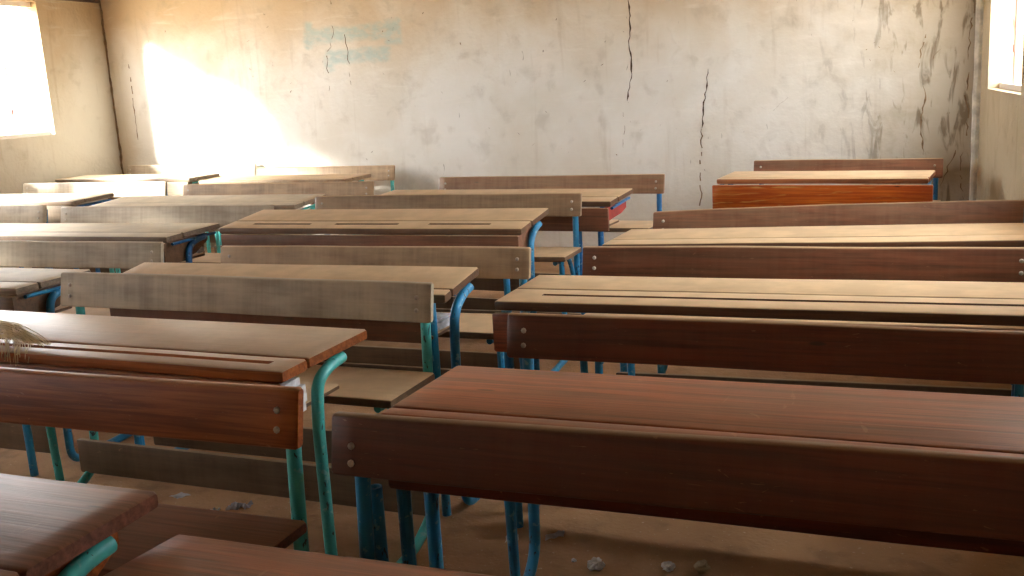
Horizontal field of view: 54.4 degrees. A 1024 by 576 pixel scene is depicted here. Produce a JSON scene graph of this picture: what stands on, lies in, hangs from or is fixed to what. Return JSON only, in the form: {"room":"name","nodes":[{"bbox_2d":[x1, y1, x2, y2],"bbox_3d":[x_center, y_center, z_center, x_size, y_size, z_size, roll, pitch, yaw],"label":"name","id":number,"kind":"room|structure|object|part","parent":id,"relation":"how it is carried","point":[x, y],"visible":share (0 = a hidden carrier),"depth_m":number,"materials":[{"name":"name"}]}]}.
{"room":"classroom","nodes":[
{"label":"classroom","id":0,"kind":"room"},
{"bbox_2d":[0,0,122,267],"bbox_3d":[-5.402,-0.619,5.308,0.219,2.420,9.530,1,12,18],"label":"wall","id":1,"kind":"structure","parent":0,"point":[63,41],"depth_m":9.01,"materials":[{"name":"paint"}]},
{"bbox_2d":[0,0,49,138],"bbox_3d":[-4.511,-1.705,7.770,0.112,1.160,2.266,1,12,18],"label":"window","id":2,"kind":"structure","parent":1,"relation":"in","point":[2,2],"depth_m":8.54,"materials":[{"name":"beige paint"}]},
{"bbox_2d":[64,0,99,2],"bbox_3d":[-5.365,-1.738,5.004,0.060,0.112,9.467,1,12,18],"label":"trim","id":3,"kind":"structure","parent":1,"relation":"attached to","point":[90,1],"depth_m":9.24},
{"bbox_2d":[0,247,1023,575],"bbox_3d":[-1.863,0.703,4.194,8.990,0.120,10.070,2,13,23],"label":"floor","id":4,"kind":"structure","parent":0,"point":[473,536],"depth_m":3.03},
{"bbox_2d":[0,205,52,268],"bbox_3d":[-3.765,-0.083,6.308,1.488,0.778,0.888,2,13,23],"label":"school desk","id":5,"kind":"object","parent":4,"relation":"on","point":[8,213],"visible":0.23,"depth_m":6.36,"materials":[{"name":"brown wood"}]},
{"bbox_3d":[-3.635,-0.488,6.590,1.486,0.115,0.046,2,13,23],"label":"backrest","id":6,"kind":"part","parent":5,"relation":"part of","materials":[{"name":"brown wood"}]},
{"bbox_2d":[0,240,163,476],"bbox_3d":[-2.321,0.244,4.314,1.488,0.781,0.853,1,13,21],"label":"school desk","id":7,"kind":"object","parent":4,"relation":"on","point":[21,289],"visible":0.38,"depth_m":4.05,"materials":[{"name":"brown wood"}]},
{"bbox_3d":[-2.484,0.075,3.883,1.462,0.128,0.023,1,13,21],"label":"panel","id":8,"kind":"part","parent":7,"relation":"part of","materials":[{"name":"brown wood"}]},
{"bbox_3d":[-1.848,0.371,3.741,0.030,0.706,0.028,1,13,21],"label":"leg","id":9,"kind":"part","parent":7,"relation":"part of","materials":[{"name":"blue paint"}]},
{"bbox_3d":[-1.736,0.003,3.789,0.018,0.016,0.290,1,13,21],"label":"desk rail","id":10,"kind":"part","parent":7,"relation":"part of","materials":[{"name":"blue metal"}]},
{"bbox_2d":[55,305,71,312],"bbox_3d":[-2.424,0.089,4.040,1.366,0.018,0.297,1,13,21],"label":"shelf","id":11,"kind":"object","parent":7,"relation":"attached to","point":[58,308],"depth_m":3.89,"materials":[{"name":"brown wood"}]},
{"bbox_3d":[-2.210,-0.157,4.586,1.486,0.120,0.048,1,13,21],"label":"backrest","id":12,"kind":"part","parent":7,"relation":"part of","materials":[{"name":"brown wood"}]},
{"bbox_3d":[-2.249,0.085,4.496,1.476,0.029,0.278,1,13,21],"label":"seat","id":13,"kind":"part","parent":7,"relation":"part of","materials":[{"name":"brown wood"}]},
{"bbox_3d":[-1.631,0.258,4.131,0.038,0.750,0.703,1,12,19],"label":"frame","id":14,"kind":"part","parent":7,"relation":"part of","materials":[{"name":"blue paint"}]},
{"bbox_2d":[0,181,167,272],"bbox_3d":[-3.410,-0.346,7.434,1.509,0.792,0.935,2,13,25],"label":"school desk","id":15,"kind":"object","parent":4,"relation":"on","point":[65,194],"visible":0.27,"depth_m":7.45,"materials":[{"name":"brown wood"}]},
{"bbox_3d":[-3.616,-0.514,6.977,1.483,0.126,0.024,2,13,25],"label":"panel","id":16,"kind":"part","parent":15,"relation":"part of","materials":[{"name":"brown wood"}]},
{"bbox_3d":[-2.866,-0.582,6.827,0.018,0.024,0.290,2,13,25],"label":"desk rail","id":17,"kind":"part","parent":15,"relation":"part of","materials":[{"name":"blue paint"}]},
{"bbox_3d":[-3.259,-0.763,7.731,1.507,0.115,0.047,2,13,25],"label":"backrest","id":18,"kind":"part","parent":15,"relation":"part of","materials":[{"name":"brown wood"}]},
{"bbox_3d":[-2.724,-0.325,7.202,0.037,0.763,0.785,2,13,23],"label":"frame","id":19,"kind":"part","parent":15,"relation":"part of","materials":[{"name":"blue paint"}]},
{"bbox_2d":[0,205,273,268],"bbox_3d":[-2.141,-0.003,5.429,1.547,0.791,0.895,2,13,23],"label":"school desk","id":20,"kind":"object","parent":4,"relation":"on","point":[179,227],"visible":0.38,"depth_m":5.26,"materials":[{"name":"brown wood"}]},
{"bbox_3d":[-2.326,-0.168,4.985,1.521,0.128,0.024,2,13,23],"label":"panel","id":21,"kind":"part","parent":20,"relation":"part of","materials":[{"name":"brown wood"}]},
{"bbox_3d":[-2.009,-0.415,5.713,1.545,0.116,0.047,2,13,23],"label":"backrest","id":22,"kind":"part","parent":20,"relation":"part of","materials":[{"name":"brown wood"}]},
{"bbox_2d":[177,253,204,262],"bbox_3d":[-2.258,-0.156,5.147,1.425,0.019,0.315,2,13,23],"label":"shelf","id":23,"kind":"object","parent":20,"relation":"attached to","point":[180,258],"depth_m":4.86,"materials":[{"name":"brown wood"}]},
{"bbox_3d":[-1.551,-0.243,4.858,0.018,0.021,0.307,2,13,23],"label":"desk rail","id":24,"kind":"part","parent":20,"relation":"part of","materials":[{"name":"blue metal"}]},
{"bbox_3d":[-1.431,0.013,5.209,0.037,0.760,0.745,1,13,21],"label":"frame","id":25,"kind":"part","parent":20,"relation":"part of","materials":[{"name":"blue paint"}]},
{"bbox_3d":[-2.053,-0.166,5.627,1.535,0.030,0.278,2,13,23],"label":"seat","id":26,"kind":"part","parent":20,"relation":"part of","materials":[{"name":"brown wood"}]},
{"bbox_2d":[197,247,204,252],"bbox_3d":[-1.563,-0.190,4.995,0.048,0.032,0.046,2,13,23],"label":"paper wad","id":27,"kind":"object","parent":20,"relation":"on","point":[202,249],"visible":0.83,"depth_m":4.98,"materials":[{"name":"paper"}]},
{"bbox_2d":[0,367,308,575],"bbox_3d":[-1.220,0.655,1.966,1.489,0.810,0.850,1,13,22],"label":"school desk","id":28,"kind":"object","parent":4,"relation":"on","point":[48,527],"visible":0.8,"depth_m":1.98,"materials":[{"name":"brown wood"}]},
{"bbox_3d":[-1.105,0.243,2.232,1.487,0.125,0.047,1,13,22],"label":"backrest","id":29,"kind":"part","parent":28,"relation":"part of","materials":[{"name":"brown wood"}]},
{"bbox_3d":[-0.532,0.665,1.772,0.038,0.776,0.700,1,12,20],"label":"frame","id":30,"kind":"part","parent":28,"relation":"part of","materials":[{"name":"blue paint"}]},
{"bbox_3d":[-1.146,0.494,2.144,1.477,0.034,0.278,1,13,22],"label":"seat","id":31,"kind":"part","parent":28,"relation":"part of","materials":[{"name":"brown wood"}]},
{"bbox_2d":[55,163,256,252],"bbox_3d":[-3.122,-0.669,8.902,1.542,0.798,0.904,2,13,25],"label":"school desk","id":32,"kind":"object","parent":4,"relation":"on","point":[176,176],"visible":0.3,"depth_m":8.86,"materials":[{"name":"brown wood"}]},
{"bbox_3d":[-3.324,-0.836,8.460,1.516,0.131,0.024,2,13,25],"label":"panel","id":33,"kind":"part","parent":32,"relation":"part of","materials":[{"name":"brown wood"}]},
{"bbox_3d":[-2.975,-1.084,9.184,1.540,0.118,0.046,2,13,25],"label":"backrest","id":34,"kind":"part","parent":32,"relation":"part of","materials":[{"name":"brown wood"}]},
{"bbox_3d":[-2.422,-0.642,8.659,0.037,0.763,0.754,2,13,23],"label":"frame","id":35,"kind":"part","parent":32,"relation":"part of","materials":[{"name":"blue paint"}]},
{"bbox_2d":[171,492,189,498],"bbox_3d":[-1.179,0.735,3.535,0.065,0.006,0.046,5,14,34],"label":"paper scrap","id":36,"kind":"object","parent":4,"relation":"on","point":[181,494],"visible":1,"depth_m":3.54,"materials":[{"name":"white paper"}]},
{"bbox_2d":[0,271,438,562],"bbox_3d":[-1.030,0.432,2.992,1.466,0.806,0.834,2,13,22],"label":"school desk","id":37,"kind":"object","parent":4,"relation":"on","point":[212,351],"visible":0.72,"depth_m":2.99,"materials":[{"name":"brown wood"}]},
{"bbox_2d":[0,320,51,364],"bbox_3d":[-1.452,0.134,2.768,0.614,0.071,0.127,6,15,39],"label":"straw bundle","id":38,"kind":"object","parent":37,"relation":"on","point":[25,337],"visible":1,"depth_m":2.64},
{"bbox_3d":[-1.587,0.521,3.436,0.028,0.500,0.046,2,13,22],"label":"seat leg","id":39,"kind":"part","parent":37,"relation":"part of","materials":[{"name":"blue paint"}]},
{"bbox_3d":[-1.650,0.410,3.329,0.038,0.772,0.684,2,13,25],"label":"frame","id":40,"kind":"part","parent":37,"relation":"part of","materials":[{"name":"blue paint"}]},
{"bbox_3d":[-1.199,0.260,2.574,1.440,0.131,0.024,2,13,22],"label":"panel","id":41,"kind":"part","parent":37,"relation":"part of","materials":[{"name":"brown wood"}]},
{"bbox_3d":[-0.915,0.023,3.250,1.464,0.124,0.047,2,13,22],"label":"backrest","id":42,"kind":"part","parent":37,"relation":"part of","materials":[{"name":"brown wood"}]},
{"bbox_2d":[279,376,306,411],"bbox_3d":[-0.555,0.263,2.381,0.089,0.085,0.100,0,12,17],"label":"paper stack","id":43,"kind":"object","parent":37,"relation":"on","point":[295,381],"visible":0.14,"depth_m":2.39,"materials":[{"name":"white paper"}]},
{"bbox_2d":[300,381,338,406],"bbox_3d":[-1.133,0.273,2.736,1.344,0.023,0.312,2,13,22],"label":"shelf","id":44,"kind":"object","parent":37,"relation":"attached to","point":[329,388],"depth_m":2.59,"materials":[{"name":"brown wood"}]},
{"bbox_3d":[-0.957,0.274,3.164,1.454,0.033,0.278,2,13,22],"label":"seat","id":45,"kind":"part","parent":37,"relation":"part of","materials":[{"name":"brown wood"}]},
{"bbox_3d":[-0.355,0.450,2.798,0.038,0.772,0.684,1,12,20],"label":"frame","id":46,"kind":"part","parent":37,"relation":"part of","materials":[{"name":"blue paint"}]},
{"bbox_2d":[92,181,373,272],"bbox_3d":[-1.754,-0.239,6.457,1.547,0.788,0.961,2,13,22],"label":"school desk","id":47,"kind":"object","parent":4,"relation":"on","point":[284,196],"visible":0.19,"depth_m":6.46,"materials":[{"name":"brown wood"}]},
{"bbox_3d":[-1.613,-0.657,6.773,1.545,0.114,0.047,2,13,22],"label":"backrest","id":48,"kind":"part","parent":47,"relation":"part of","materials":[{"name":"brown wood"}]},
{"bbox_2d":[225,500,252,509],"bbox_3d":[-0.931,0.741,3.400,0.091,0.021,0.037,-3,12,4],"label":"plastic wrapper","id":49,"kind":"object","parent":4,"relation":"on","point":[235,505],"visible":1,"depth_m":3.39,"materials":[{"name":"white plastic"}]},
{"bbox_2d":[199,165,394,252],"bbox_3d":[-1.689,-0.565,8.059,1.353,0.773,0.817,2,13,23],"label":"school desk","id":50,"kind":"object","parent":4,"relation":"on","point":[375,172],"visible":0.26,"depth_m":8.06,"materials":[{"name":"brown wood"}]},
{"bbox_3d":[-2.366,-0.476,7.963,0.030,0.699,0.028,2,13,23],"label":"leg","id":51,"kind":"part","parent":50,"relation":"part of","materials":[{"name":"blue paint"}]},
{"bbox_3d":[-1.573,-0.954,8.311,1.351,0.129,0.047,2,13,23],"label":"backrest","id":52,"kind":"part","parent":50,"relation":"part of","materials":[{"name":"brown wood"}]},
{"bbox_3d":[-1.067,-0.547,7.881,0.038,0.738,0.667,1,13,20],"label":"frame","id":53,"kind":"part","parent":50,"relation":"part of","materials":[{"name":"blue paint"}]},
{"bbox_2d":[110,245,530,516],"bbox_3d":[-0.686,0.273,3.707,1.407,0.790,0.763,2,13,23],"label":"school desk","id":54,"kind":"object","parent":4,"relation":"on","point":[451,270],"visible":0.32,"depth_m":3.56,"materials":[{"name":"brown wood"}]},
{"bbox_3d":[-1.400,0.365,3.661,0.030,0.705,0.028,2,13,23],"label":"leg","id":55,"kind":"part","parent":54,"relation":"part of","materials":[{"name":"blue paint"}]},
{"bbox_3d":[-1.287,0.271,4.011,0.038,0.739,0.681,2,13,25],"label":"frame","id":56,"kind":"part","parent":54,"relation":"part of","materials":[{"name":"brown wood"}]},
{"bbox_3d":[-0.846,0.096,3.322,1.285,0.131,0.023,2,13,23],"label":"panel","id":57,"kind":"part","parent":54,"relation":"part of","materials":[{"name":"brown wood"}]},
{"bbox_3d":[-0.579,-0.106,3.935,1.405,0.126,0.047,2,13,23],"label":"backrest","id":58,"kind":"part","parent":54,"relation":"part of","materials":[{"name":"brown wood"}]},
{"bbox_3d":[-0.231,0.392,3.163,0.030,0.705,0.028,2,13,23],"label":"leg","id":59,"kind":"part","parent":54,"relation":"part of","materials":[{"name":"blue paint"}]},
{"bbox_2d":[432,325,449,339],"bbox_3d":[-0.803,0.123,3.423,1.285,0.023,0.179,2,13,23],"label":"shelf","id":60,"kind":"object","parent":54,"relation":"attached to","point":[435,333],"depth_m":3.11,"materials":[{"name":"brown wood"}]},
{"bbox_2d":[436,312,449,330],"bbox_3d":[-0.271,0.108,3.197,0.127,0.035,0.116,2,13,26],"label":"paper stack","id":61,"kind":"object","parent":54,"relation":"on","point":[443,320],"visible":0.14,"depth_m":3.18,"materials":[{"name":"white paper"}]},
{"bbox_3d":[-0.624,0.126,3.845,1.395,0.036,0.278,2,13,23],"label":"seat","id":62,"kind":"part","parent":54,"relation":"part of","materials":[{"name":"brown wood"}]},
{"bbox_3d":[-0.053,0.299,3.485,0.038,0.739,0.681,1,13,21],"label":"frame","id":63,"kind":"part","parent":54,"relation":"part of","materials":[{"name":"blue paint"}]},
{"bbox_3d":[-0.028,0.400,3.603,0.028,0.487,0.046,2,13,23],"label":"seat leg","id":64,"kind":"part","parent":54,"relation":"part of","materials":[{"name":"blue paint"}]},
{"bbox_2d":[219,193,581,370],"bbox_3d":[-0.498,-0.013,4.966,1.546,0.812,0.928,1,13,21],"label":"school desk","id":65,"kind":"object","parent":4,"relation":"on","point":[511,219],"visible":0.54,"depth_m":4.63,"materials":[{"name":"brown wood"}]},
{"bbox_3d":[-0.677,-0.179,4.501,1.520,0.130,0.024,1,13,21],"label":"panel","id":66,"kind":"part","parent":65,"relation":"part of","materials":[{"name":"brown wood"}]},
{"bbox_3d":[-0.372,-0.436,5.268,1.544,0.121,0.046,1,13,21],"label":"backrest","id":67,"kind":"part","parent":65,"relation":"part of","materials":[{"name":"brown wood"}]},
{"bbox_3d":[-0.014,0.129,4.347,0.029,0.724,0.028,1,13,21],"label":"leg","id":68,"kind":"part","parent":65,"relation":"part of","materials":[{"name":"blue paint"}]},
{"bbox_3d":[0.218,0.002,4.769,0.037,0.779,0.778,1,12,19],"label":"frame","id":69,"kind":"part","parent":65,"relation":"part of","materials":[{"name":"blue paint"}]},
{"bbox_3d":[-0.412,-0.184,5.181,1.534,0.031,0.279,1,13,21],"label":"seat","id":70,"kind":"part","parent":65,"relation":"part of","materials":[{"name":"brown wood"}]},
{"bbox_3d":[0.259,0.103,4.935,0.028,0.506,0.046,1,13,21],"label":"seat leg","id":71,"kind":"part","parent":65,"relation":"part of","materials":[{"name":"blue paint"}]},
{"bbox_2d":[381,174,664,314],"bbox_3d":[0.044,-0.210,5.785,1.504,0.799,0.934,3,13,27],"label":"school desk","id":72,"kind":"object","parent":4,"relation":"on","point":[604,192],"visible":0.27,"depth_m":5.75,"materials":[{"name":"brown wood"}]},
{"bbox_3d":[0.207,-0.629,6.075,1.502,0.118,0.046,3,13,27],"label":"backrest","id":73,"kind":"part","parent":72,"relation":"part of","materials":[{"name":"brown wood"}]},
{"bbox_3d":[-0.174,-0.371,5.336,1.478,0.122,0.024,3,13,27],"label":"panel","id":74,"kind":"part","parent":72,"relation":"part of","materials":[{"name":"brown wood"}]},
{"bbox_3d":[0.359,-0.064,5.174,0.030,0.716,0.028,3,13,27],"label":"leg","id":75,"kind":"part","parent":72,"relation":"part of","materials":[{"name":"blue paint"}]},
{"bbox_2d":[609,220,618,225],"bbox_3d":[-0.107,-0.355,5.471,1.382,0.018,0.263,3,13,27],"label":"shelf","id":76,"kind":"object","parent":72,"relation":"attached to","point":[611,222],"depth_m":5.22,"materials":[{"name":"brown wood"}]},
{"bbox_3d":[0.155,-0.378,5.993,1.492,0.029,0.278,3,13,27],"label":"seat","id":77,"kind":"part","parent":72,"relation":"part of","materials":[{"name":"brown wood"}]},
{"bbox_3d":[0.561,-0.440,5.146,0.018,0.036,0.256,3,13,27],"label":"desk rail","id":78,"kind":"part","parent":72,"relation":"part of","materials":[{"name":"blue metal"}]},
{"bbox_3d":[0.675,-0.185,5.554,0.054,0.767,0.787,5,14,34],"label":"frame","id":79,"kind":"part","parent":72,"relation":"part of","materials":[{"name":"blue paint"}]},
{"bbox_2d":[545,530,563,540],"bbox_3d":[0.132,0.756,3.056,0.077,0.009,0.038,-7,12,-19],"label":"paper scrap","id":80,"kind":"object","parent":4,"relation":"on","point":[558,533],"visible":1,"depth_m":3.05,"materials":[{"name":"paper"}]},
{"bbox_2d":[104,411,1023,575],"bbox_3d":[0.209,0.707,1.387,1.489,0.802,0.904,2,13,23],"label":"school desk","id":81,"kind":"object","parent":4,"relation":"on","point":[952,493],"visible":1,"depth_m":1.62,"materials":[{"name":"brown wood"}]},
{"bbox_3d":[-0.420,0.701,1.729,0.037,0.746,0.729,2,13,25],"label":"frame","id":82,"kind":"part","parent":81,"relation":"part of","materials":[{"name":"blue paint"}]},
{"bbox_3d":[0.291,0.579,1.573,1.477,0.056,0.278,2,13,23],"label":"seat","id":83,"kind":"part","parent":81,"relation":"part of","materials":[{"name":"brown wood"}]},
{"bbox_3d":[0.334,0.309,1.655,1.487,0.147,0.048,2,13,23],"label":"backrest","id":84,"kind":"part","parent":81,"relation":"part of","materials":[{"name":"brown wood"}]},
{"bbox_2d":[587,557,605,570],"bbox_3d":[0.238,0.784,2.828,0.052,0.035,0.050,2,13,23],"label":"plastic wad","id":85,"kind":"object","parent":4,"relation":"on","point":[595,563],"visible":1,"depth_m":2.82,"materials":[{"name":"white plastic"}]},
{"bbox_2d":[661,561,675,571],"bbox_3d":[0.439,0.783,2.799,0.038,0.027,0.041,2,13,23],"label":"plastic wad","id":86,"kind":"object","parent":4,"relation":"on","point":[668,566],"visible":1,"depth_m":2.79,"materials":[{"name":"white plastic"}]},
{"bbox_2d":[693,559,710,572],"bbox_3d":[0.530,0.777,2.782,0.048,0.034,0.042,-4,12,-2],"label":"pebble","id":87,"kind":"object","parent":4,"relation":"on","point":[701,566],"visible":1,"depth_m":2.77,"materials":[{"name":"beige stone"}]},
{"bbox_2d":[381,312,1023,575],"bbox_3d":[0.586,0.533,2.124,1.487,0.777,0.784,1,13,21],"label":"school desk","id":88,"kind":"object","parent":4,"relation":"on","point":[919,420],"visible":0.5,"depth_m":2.04,"materials":[{"name":"brown wood"}]},
{"bbox_3d":[-0.209,0.619,2.070,0.030,0.702,0.028,1,13,21],"label":"leg","id":89,"kind":"part","parent":88,"relation":"part of","materials":[{"name":"blue paint"}]},
{"bbox_3d":[-0.052,0.514,2.449,0.038,0.742,0.634,2,13,23],"label":"frame","id":90,"kind":"part","parent":88,"relation":"part of","materials":[{"name":"blue paint"}]},
{"bbox_3d":[-0.001,0.623,2.532,0.028,0.484,0.046,1,13,21],"label":"seat leg","id":91,"kind":"part","parent":88,"relation":"part of","materials":[{"name":"blue paint"}]},
{"bbox_3d":[0.436,0.355,1.725,1.461,0.132,0.024,1,13,21],"label":"panel","id":92,"kind":"part","parent":88,"relation":"part of","materials":[{"name":"brown wood"}]},
{"bbox_3d":[0.685,0.141,2.365,1.485,0.122,0.047,1,13,21],"label":"backrest","id":93,"kind":"part","parent":88,"relation":"part of","materials":[{"name":"brown wood"}]},
{"bbox_2d":[492,246,1023,527],"bbox_3d":[0.829,0.313,3.139,1.519,0.769,0.894,2,13,23],"label":"school desk","id":94,"kind":"object","parent":4,"relation":"on","point":[980,288],"visible":0.51,"depth_m":3.01,"materials":[{"name":"brown wood"}]},
{"bbox_3d":[0.002,0.410,3.067,0.030,0.700,0.028,2,13,23],"label":"leg","id":95,"kind":"part","parent":94,"relation":"part of","materials":[{"name":"blue paint"}]},
{"bbox_3d":[0.193,0.297,3.490,0.037,0.731,0.744,2,13,25],"label":"frame","id":96,"kind":"part","parent":94,"relation":"part of","materials":[{"name":"blue paint"}]},
{"bbox_3d":[0.268,0.391,3.620,0.028,0.482,0.046,2,13,23],"label":"seat leg","id":97,"kind":"part","parent":94,"relation":"part of","materials":[{"name":"blue paint"}]},
{"bbox_3d":[0.647,0.147,2.694,1.519,0.129,0.023,2,13,23],"label":"panel","id":98,"kind":"part","parent":94,"relation":"part of","materials":[{"name":"brown wood"}]},
{"bbox_3d":[0.960,-0.084,3.426,1.507,0.123,0.046,2,13,23],"label":"backrest","id":99,"kind":"part","parent":94,"relation":"part of","materials":[{"name":"brown wood"}]},
{"bbox_3d":[0.916,0.146,3.336,1.497,0.038,0.279,2,13,23],"label":"seat","id":100,"kind":"part","parent":94,"relation":"part of","materials":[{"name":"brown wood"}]},
{"bbox_3d":[1.560,0.417,3.076,0.028,0.482,0.046,2,13,23],"label":"seat leg","id":101,"kind":"part","parent":94,"relation":"part of","materials":[{"name":"blue paint"}]},
{"bbox_2d":[602,200,1023,395],"bbox_3d":[1.255,0.102,4.013,1.569,0.801,0.861,2,13,24],"label":"school desk","id":102,"kind":"object","parent":4,"relation":"on","point":[972,223],"visible":0.3,"depth_m":3.93,"materials":[{"name":"brown wood"}]},
{"bbox_3d":[0.470,0.204,3.955,0.029,0.708,0.028,2,13,24],"label":"leg","id":103,"kind":"part","parent":102,"relation":"part of","materials":[{"name":"blue paint"}]},
{"bbox_3d":[0.596,0.095,4.384,0.038,0.741,0.701,2,13,26],"label":"frame","id":104,"kind":"part","parent":102,"relation":"part of","materials":[{"name":"blue paint"}]},
{"bbox_3d":[0.663,0.193,4.495,0.028,0.490,0.046,2,13,24],"label":"seat leg","id":105,"kind":"part","parent":102,"relation":"part of","materials":[{"name":"blue paint"}]},
{"bbox_3d":[1.381,-0.291,4.274,1.571,0.153,0.046,1,13,21],"label":"backrest","id":106,"kind":"part","parent":102,"relation":"part of","materials":[{"name":"brown wood"}]},
{"bbox_2d":[712,158,943,208],"bbox_3d":[1.940,-0.358,6.038,1.203,0.768,0.919,3,13,28],"label":"school desk","id":107,"kind":"object","parent":4,"relation":"on","point":[921,171],"visible":0.46,"depth_m":5.71,"materials":[{"name":"brown wood"}]},
{"bbox_3d":[1.718,-0.496,5.605,1.203,0.172,0.023,3,13,28],"label":"panel","id":108,"kind":"part","parent":107,"relation":"part of","materials":[{"name":"brown wood"}]},
{"bbox_3d":[2.110,-0.757,6.320,1.153,0.122,0.048,3,13,28],"label":"backrest","id":109,"kind":"part","parent":107,"relation":"part of","materials":[{"name":"brown wood"}]},
{"bbox_3d":[2.457,-0.334,5.851,0.037,0.737,0.769,2,13,26],"label":"frame","id":110,"kind":"part","parent":107,"relation":"part of","materials":[{"name":"blue paint"}]},
{"bbox_2d":[100,0,1023,259],"bbox_3d":[-0.440,-1.464,7.967,8.105,2.420,0.226,3,13,28],"label":"wall","id":111,"kind":"structure","parent":0,"point":[693,93],"depth_m":7.46,"materials":[{"name":"paint"}]},
{"bbox_2d":[99,1,123,173],"bbox_3d":[-3.834,-1.613,9.645,0.031,2.420,0.031,-8,13,-20],"label":"trim","id":112,"kind":"structure","parent":111,"relation":"attached to","point":[101,11],"depth_m":9.57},
{"bbox_2d":[969,0,983,200],"bbox_3d":[2.857,-1.267,6.086,0.074,2.420,0.058,2,13,23],"label":"trim","id":113,"kind":"structure","parent":111,"relation":"attached to","point":[976,92],"depth_m":6.09,"materials":[{"name":"paint"}]},
{"bbox_2d":[977,0,1023,199],"bbox_3d":[1.568,-0.344,2.010,0.110,2.420,8.799,1,12,18],"label":"wall","id":114,"kind":"structure","parent":0,"point":[1000,175],"depth_m":5.62,"materials":[{"name":"paint"}]},
{"bbox_2d":[999,0,1020,91],"bbox_3d":[2.571,-1.573,5.055,0.112,1.130,1.257,1,12,18],"label":"window","id":115,"kind":"structure","parent":114,"relation":"in","point":[1013,86],"depth_m":5.33,"materials":[{"name":"beige paint"}]},
{"bbox_3d":[2.624,-1.534,5.101,0.040,1.030,1.157,1,12,18],"label":"frame","id":116,"kind":"part","parent":115,"relation":"part of","materials":[{"name":"beige paint"}]},
{"label":"outside","id":117,"kind":"structure","parent":0,"visible":0},
{"bbox_2d":[0,130,36,134],"bbox_3d":[0.092,1.557,0.324,120.000,0.160,120.000,2,13,23],"label":"ground","id":118,"kind":"structure","parent":117,"point":[22,132],"depth_m":67.58,"materials":[{"name":"white"}]}
]}

